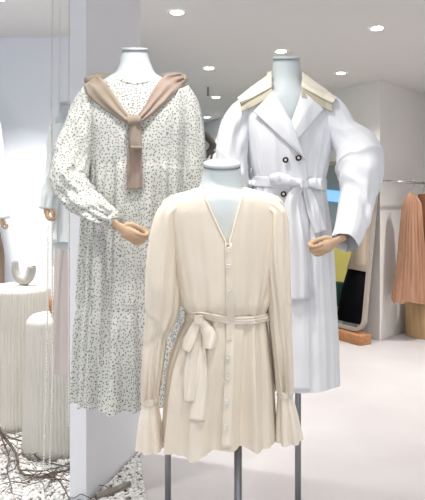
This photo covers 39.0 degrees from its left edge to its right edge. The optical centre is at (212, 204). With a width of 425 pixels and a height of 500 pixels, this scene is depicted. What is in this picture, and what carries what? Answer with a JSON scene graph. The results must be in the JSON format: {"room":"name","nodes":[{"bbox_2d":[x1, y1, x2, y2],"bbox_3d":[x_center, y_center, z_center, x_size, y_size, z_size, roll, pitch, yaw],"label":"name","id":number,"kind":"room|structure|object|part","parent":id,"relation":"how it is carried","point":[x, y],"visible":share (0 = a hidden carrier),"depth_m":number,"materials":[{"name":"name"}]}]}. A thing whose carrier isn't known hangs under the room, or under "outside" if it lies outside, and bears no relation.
{"room":"clothing store","nodes":[
{"label":"clothing store","id":0,"kind":"room"},
{"bbox_2d":[0,38,69,294],"bbox_3d":[-1.600,0.050,4.350,1.600,2.500,0.100,0,0,0],"label":"wall","id":1,"kind":"structure","parent":0,"point":[25,63],"depth_m":4.30,"materials":[{"name":"white paint"}]},
{"bbox_2d":[0,440,141,499],"bbox_3d":[-1.300,1.294,3.350,2.100,0.012,1.800,0,0,0],"label":"ground","id":2,"kind":"structure","parent":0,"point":[129,498],"depth_m":2.81,"materials":[{"name":"grey gravel"}]},
{"bbox_2d":[0,219,8,228],"bbox_3d":[-1.519,0.227,3.950,0.392,2.147,0.240,0,0,0],"label":"mannequin","id":3,"kind":"object","parent":2,"relation":"on","point":[2,222],"visible":0.82,"depth_m":3.87},
{"bbox_2d":[0,233,4,283],"bbox_3d":[-1.532,0.647,3.948,0.314,1.024,0.221,0,0,0],"label":"trousers","id":4,"kind":"object","parent":3,"relation":"attached to","point":[2,259],"visible":0.3,"depth_m":3.93,"materials":[{"name":"brown fabric"}]},
{"bbox_2d":[0,125,10,218],"bbox_3d":[-1.526,-0.280,3.949,0.431,0.856,0.246,0,0,0],"label":"coat","id":5,"kind":"object","parent":3,"relation":"hanging from","point":[4,194],"visible":1,"depth_m":3.87,"materials":[{"name":"white fabric"}]},
{"bbox_2d":[0,282,50,432],"bbox_3d":[-1.139,0.882,3.550,0.354,0.832,0.354,0,0,45],"label":"pedestal","id":6,"kind":"object","parent":2,"relation":"on","point":[18,302],"visible":0.59,"depth_m":3.38,"materials":[{"name":"paint"}]},
{"bbox_2d":[11,261,35,284],"bbox_3d":[-1.100,0.397,3.500,0.144,0.141,0.056,0,0,0],"label":"vase","id":7,"kind":"object","parent":6,"relation":"on","point":[21,279],"visible":1,"depth_m":3.48,"materials":[{"name":"grey ceramic"}]},
{"bbox_2d":[21,311,69,461],"bbox_3d":[-0.840,0.932,3.160,0.320,0.731,0.320,0,0,0],"label":"pedestal","id":8,"kind":"object","parent":2,"relation":"on","point":[34,391],"visible":0.49,"depth_m":3.03,"materials":[{"name":"paint"}]},
{"bbox_2d":[49,295,53,313],"bbox_3d":[-0.818,0.516,3.120,0.040,0.100,0.100,0,0,0],"label":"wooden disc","id":9,"kind":"object","parent":8,"relation":"on","point":[50,299],"visible":0.33,"depth_m":3.08,"materials":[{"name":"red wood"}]},
{"bbox_2d":[0,432,146,499],"bbox_3d":[-0.874,1.282,3.382,0.884,0.029,2.086,0,0,-22],"label":"pebbles","id":10,"kind":"object","parent":2,"relation":"on","point":[31,491],"visible":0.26,"depth_m":2.77,"materials":[{"name":"white gravel"}]},
{"bbox_2d":[0,434,57,497],"bbox_3d":[-0.956,1.236,2.880,0.437,0.072,0.700,0,0,0],"label":"branch","id":11,"kind":"object","parent":10,"relation":"on","point":[0,434],"visible":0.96,"depth_m":2.87,"materials":[{"name":"brown wood"}]},
{"bbox_2d":[0,431,69,491],"bbox_3d":[-0.854,1.230,2.964,0.404,0.090,0.716,0,0,-20],"label":"branch","id":12,"kind":"object","parent":10,"relation":"on","point":[8,442],"visible":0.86,"depth_m":2.83,"materials":[{"name":"brown wood"}]},
{"bbox_2d":[0,427,69,479],"bbox_3d":[-0.921,1.224,2.997,0.657,0.098,0.327,0,0,31],"label":"branch","id":13,"kind":"object","parent":10,"relation":"on","point":[1,430],"visible":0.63,"depth_m":3.00,"materials":[{"name":"brown wood"}]},
{"bbox_2d":[43,101,69,484],"bbox_3d":[-0.670,0.397,2.853,0.240,1.806,0.254,0,0,0],"label":"mannequin","id":14,"kind":"object","parent":10,"relation":"on","point":[61,116],"visible":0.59,"depth_m":2.79},
{"bbox_2d":[38,119,69,265],"bbox_3d":[-0.686,-0.063,2.828,0.190,0.700,0.255,0,0,16],"label":"shirt","id":15,"kind":"object","parent":14,"relation":"on","point":[60,224],"visible":0.32,"depth_m":2.77,"materials":[{"name":"white fabric"}]},
{"bbox_2d":[53,248,69,374],"bbox_3d":[-0.680,0.467,2.861,0.144,0.626,0.215,0,0,0],"label":"skirt","id":16,"kind":"object","parent":14,"relation":"attached to","point":[61,260],"visible":0.46,"depth_m":2.77,"materials":[{"name":"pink fabric"}]},
{"bbox_2d":[45,474,108,499],"bbox_3d":[-0.607,1.258,2.630,0.308,0.030,0.348,0,0,0],"label":"branch","id":17,"kind":"object","parent":10,"relation":"on","point":[50,474],"visible":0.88,"depth_m":2.69,"materials":[{"name":"brown wood"}]},
{"bbox_2d":[95,481,130,499],"bbox_3d":[-0.436,1.264,2.670,0.188,0.033,0.035,0,0,-45],"label":"driftwood log","id":18,"kind":"object","parent":10,"relation":"on","point":[112,490],"visible":1,"depth_m":2.65,"materials":[{"name":"brown wood"}]},
{"bbox_2d":[70,0,140,499],"bbox_3d":[-0.498,0.050,2.881,0.078,2.500,0.603,0,0,16],"label":"pillar","id":19,"kind":"structure","parent":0,"point":[101,445],"depth_m":2.65,"materials":[{"name":"white paint"}]},
{"bbox_2d":[0,0,424,122],"bbox_3d":[0.400,-1.250,3.600,6.400,0.100,12.600,0,0,0],"label":"ceiling","id":20,"kind":"structure","parent":0,"point":[238,38],"depth_m":4.27,"materials":[{"name":"paint"}]},
{"bbox_2d":[42,225,48,473],"bbox_3d":[-0.756,0.659,2.734,0.042,1.138,0.018,0,0,37],"label":"bead strand","id":21,"kind":"object","parent":20,"relation":"hanging from","point":[47,225],"visible":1,"depth_m":2.73,"materials":[{"name":"white"}]},
{"bbox_2d":[49,0,53,469],"bbox_3d":[-0.736,0.003,2.740,0.024,2.415,0.009,0,0,0],"label":"bead strand","id":22,"kind":"object","parent":20,"relation":"hanging from","point":[51,103],"visible":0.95,"depth_m":2.74,"materials":[{"name":"white"}]},
{"bbox_2d":[58,0,60,111],"bbox_3d":[-0.690,-0.804,2.710,0.008,0.765,0.030,0,0,-27],"label":"bead strand","id":23,"kind":"object","parent":20,"relation":"hanging from","point":[59,0],"visible":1,"depth_m":2.71,"materials":[{"name":"white"}]},
{"bbox_2d":[68,0,69,429],"bbox_3d":[-0.646,-0.088,2.700,0.013,2.200,0.009,0,0,0],"label":"bead strand","id":24,"kind":"object","parent":20,"relation":"hanging from","point":[68,0],"visible":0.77,"depth_m":2.70,"materials":[{"name":"white"}]},
{"bbox_2d":[168,9,185,15],"bbox_3d":[-0.221,-1.197,3.731,0.117,0.006,0.117,0,0,0],"label":"recessed light","id":25,"kind":"object","parent":20,"relation":"in","point":[175,12],"visible":1,"depth_m":3.72,"materials":[{"name":"white plastic"}]},
{"bbox_2d":[170,10,183,14],"bbox_3d":[-0.221,-1.197,3.731,0.083,0.004,0.083,0,0,0],"label":"diffuser","id":26,"kind":"object","parent":25,"relation":"attached to","point":[172,12],"depth_m":3.72,"materials":[{"name":"white plastic"}]},
{"bbox_2d":[202,67,215,69],"bbox_3d":[-0.031,-1.197,5.255,0.117,0.006,0.117,0,0,0],"label":"recessed light","id":27,"kind":"object","parent":20,"relation":"in","point":[204,68],"visible":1,"depth_m":5.25,"materials":[{"name":"white plastic"}]},
{"bbox_2d":[273,49,287,53],"bbox_3d":[0.534,-1.197,4.675,0.117,0.006,0.117,0,0,0],"label":"recessed light","id":28,"kind":"object","parent":20,"relation":"in","point":[279,51],"visible":1,"depth_m":4.67,"materials":[{"name":"white plastic"}]},
{"bbox_2d":[334,72,346,74],"bbox_3d":[1.168,-1.197,5.455,0.117,0.006,0.117,0,0,0],"label":"recessed light","id":29,"kind":"object","parent":20,"relation":"in","point":[336,73],"visible":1,"depth_m":5.45,"materials":[{"name":"white plastic"}]},
{"bbox_2d":[368,26,385,30],"bbox_3d":[1.115,-1.197,4.068,0.117,0.006,0.117,0,0,0],"label":"recessed light","id":30,"kind":"object","parent":20,"relation":"in","point":[373,28],"visible":1,"depth_m":4.06,"materials":[{"name":"white plastic"}]},
{"bbox_2d":[371,27,382,30],"bbox_3d":[1.115,-1.197,4.068,0.083,0.004,0.083,0,0,0],"label":"diffuser","id":31,"kind":"object","parent":30,"relation":"attached to","point":[372,28],"depth_m":4.06,"materials":[{"name":"white plastic"}]},
{"bbox_2d":[140,331,424,499],"bbox_3d":[0.400,1.350,3.600,6.400,0.100,12.600,0,0,0],"label":"floor","id":32,"kind":"structure","parent":0,"point":[364,436],"depth_m":3.13,"materials":[{"name":"tile"}]},
{"bbox_2d":[103,47,170,499],"bbox_3d":[-0.215,0.354,2.159,0.382,1.892,0.383,0,0,-24],"label":"mannequin","id":33,"kind":"object","parent":32,"relation":"on","point":[135,63],"visible":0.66,"depth_m":2.16},
{"bbox_2d":[49,78,206,416],"bbox_3d":[-0.317,0.122,2.194,0.531,1.194,0.426,0,0,-44],"label":"dress","id":34,"kind":"object","parent":33,"relation":"on","point":[88,174],"visible":0.78,"depth_m":2.10,"materials":[{"name":"white fabric"}]},
{"bbox_2d":[84,72,187,188],"bbox_3d":[-0.292,-0.279,2.197,0.315,0.448,0.304,0,0,41],"label":"sweater","id":35,"kind":"object","parent":33,"relation":"attached to","point":[97,89],"visible":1,"depth_m":2.10,"materials":[{"name":"beige fabric"}]},
{"bbox_3d":[-0.280,-0.467,2.263,0.381,0.072,0.166,0,0,0],"label":"panel","id":36,"kind":"part","parent":35,"relation":"part of","materials":[{"name":"beige fabric"}]},
{"bbox_2d":[204,130,215,158],"bbox_3d":[-0.068,-0.497,4.990,0.213,0.339,0.077,0,0,0],"label":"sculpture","id":37,"kind":"object","parent":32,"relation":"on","point":[212,145],"visible":0.63,"depth_m":4.96,"materials":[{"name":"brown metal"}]},
{"bbox_2d":[199,159,245,499],"bbox_3d":[0.040,0.588,1.580,0.294,1.424,0.240,0,0,0],"label":"mannequin","id":38,"kind":"object","parent":32,"relation":"on","point":[222,182],"visible":0.08,"depth_m":1.53},
{"bbox_2d":[135,187,303,462],"bbox_3d":[0.014,0.284,1.552,0.367,0.675,0.359,0,0,44],"label":"dress","id":39,"kind":"object","parent":38,"relation":"attached to","point":[224,365],"visible":0.98,"depth_m":1.48,"materials":[{"name":"beige fabric"}]},
{"bbox_2d":[272,56,346,499],"bbox_3d":[0.284,0.369,2.122,0.304,1.861,0.437,0,0,0],"label":"mannequin","id":40,"kind":"object","parent":32,"relation":"on","point":[286,70],"visible":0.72,"depth_m":2.17},
{"bbox_2d":[215,71,384,392],"bbox_3d":[0.317,0.060,2.171,0.590,1.176,0.401,0,0,26],"label":"coat","id":41,"kind":"object","parent":40,"relation":"on","point":[288,159],"visible":0.75,"depth_m":2.10,"materials":[{"name":"white fabric"}]},
{"bbox_2d":[338,327,370,345],"bbox_3d":[1.170,1.254,5.997,0.140,0.090,1.000,0,0,-30],"label":"plinth","id":42,"kind":"object","parent":32,"relation":"on","point":[354,337],"visible":0.44,"depth_m":5.62,"materials":[{"name":"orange wood"}]},
{"bbox_2d":[326,161,377,330],"bbox_3d":[1.268,0.376,6.061,0.236,1.653,0.950,0,0,-30],"label":"leaning mirror","id":43,"kind":"object","parent":42,"relation":"on","point":[353,269],"visible":0.26,"depth_m":5.80,"materials":[{"name":"beige mirror"}]},
{"bbox_2d":[405,301,424,339],"bbox_3d":[2.143,1.131,5.978,0.420,0.338,0.420,0,0,0],"label":"wooden stool","id":44,"kind":"object","parent":32,"relation":"on","point":[414,311],"visible":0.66,"depth_m":5.86,"materials":[{"name":"brown wood"}]},
{"bbox_2d":[204,80,424,340],"bbox_3d":[1.370,0.050,7.676,3.860,2.500,3.850,0,0,0],"label":"wall","id":45,"kind":"structure","parent":0,"point":[395,114],"depth_m":5.96,"materials":[{"name":"grey paint"}]},
{"bbox_2d":[383,180,424,184],"bbox_3d":[1.977,-0.214,5.989,0.246,0.022,1.500,0,0,41],"label":"rail","id":46,"kind":"object","parent":45,"relation":"attached to","point":[393,181],"visible":0.61,"depth_m":5.57,"materials":[{"name":"silver metal"}]},
{"bbox_3d":[1.901,-0.135,5.731,0.161,0.202,0.014,0,0,0],"label":"hanger","id":47,"kind":"object","parent":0,"visible":0},
{"bbox_2d":[391,194,424,303],"bbox_3d":[1.896,0.416,5.732,0.368,1.042,0.238,0,0,7],"label":"dress","id":48,"kind":"object","parent":47,"relation":"hanging from","point":[409,278],"visible":1,"depth_m":5.66,"materials":[{"name":"fabric"}]},
{"bbox_3d":[2.085,-0.135,5.943,0.161,0.202,0.014,0,0,0],"label":"hanger","id":49,"kind":"object","parent":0,"visible":0},
{"bbox_2d":[417,194,424,240],"bbox_3d":[2.100,0.352,5.941,0.236,0.921,0.163,0,0,0],"label":"dress","id":50,"kind":"object","parent":49,"relation":"hanging from","point":[421,197],"visible":0.19,"depth_m":5.89,"materials":[{"name":"brown fabric"}]}
]}

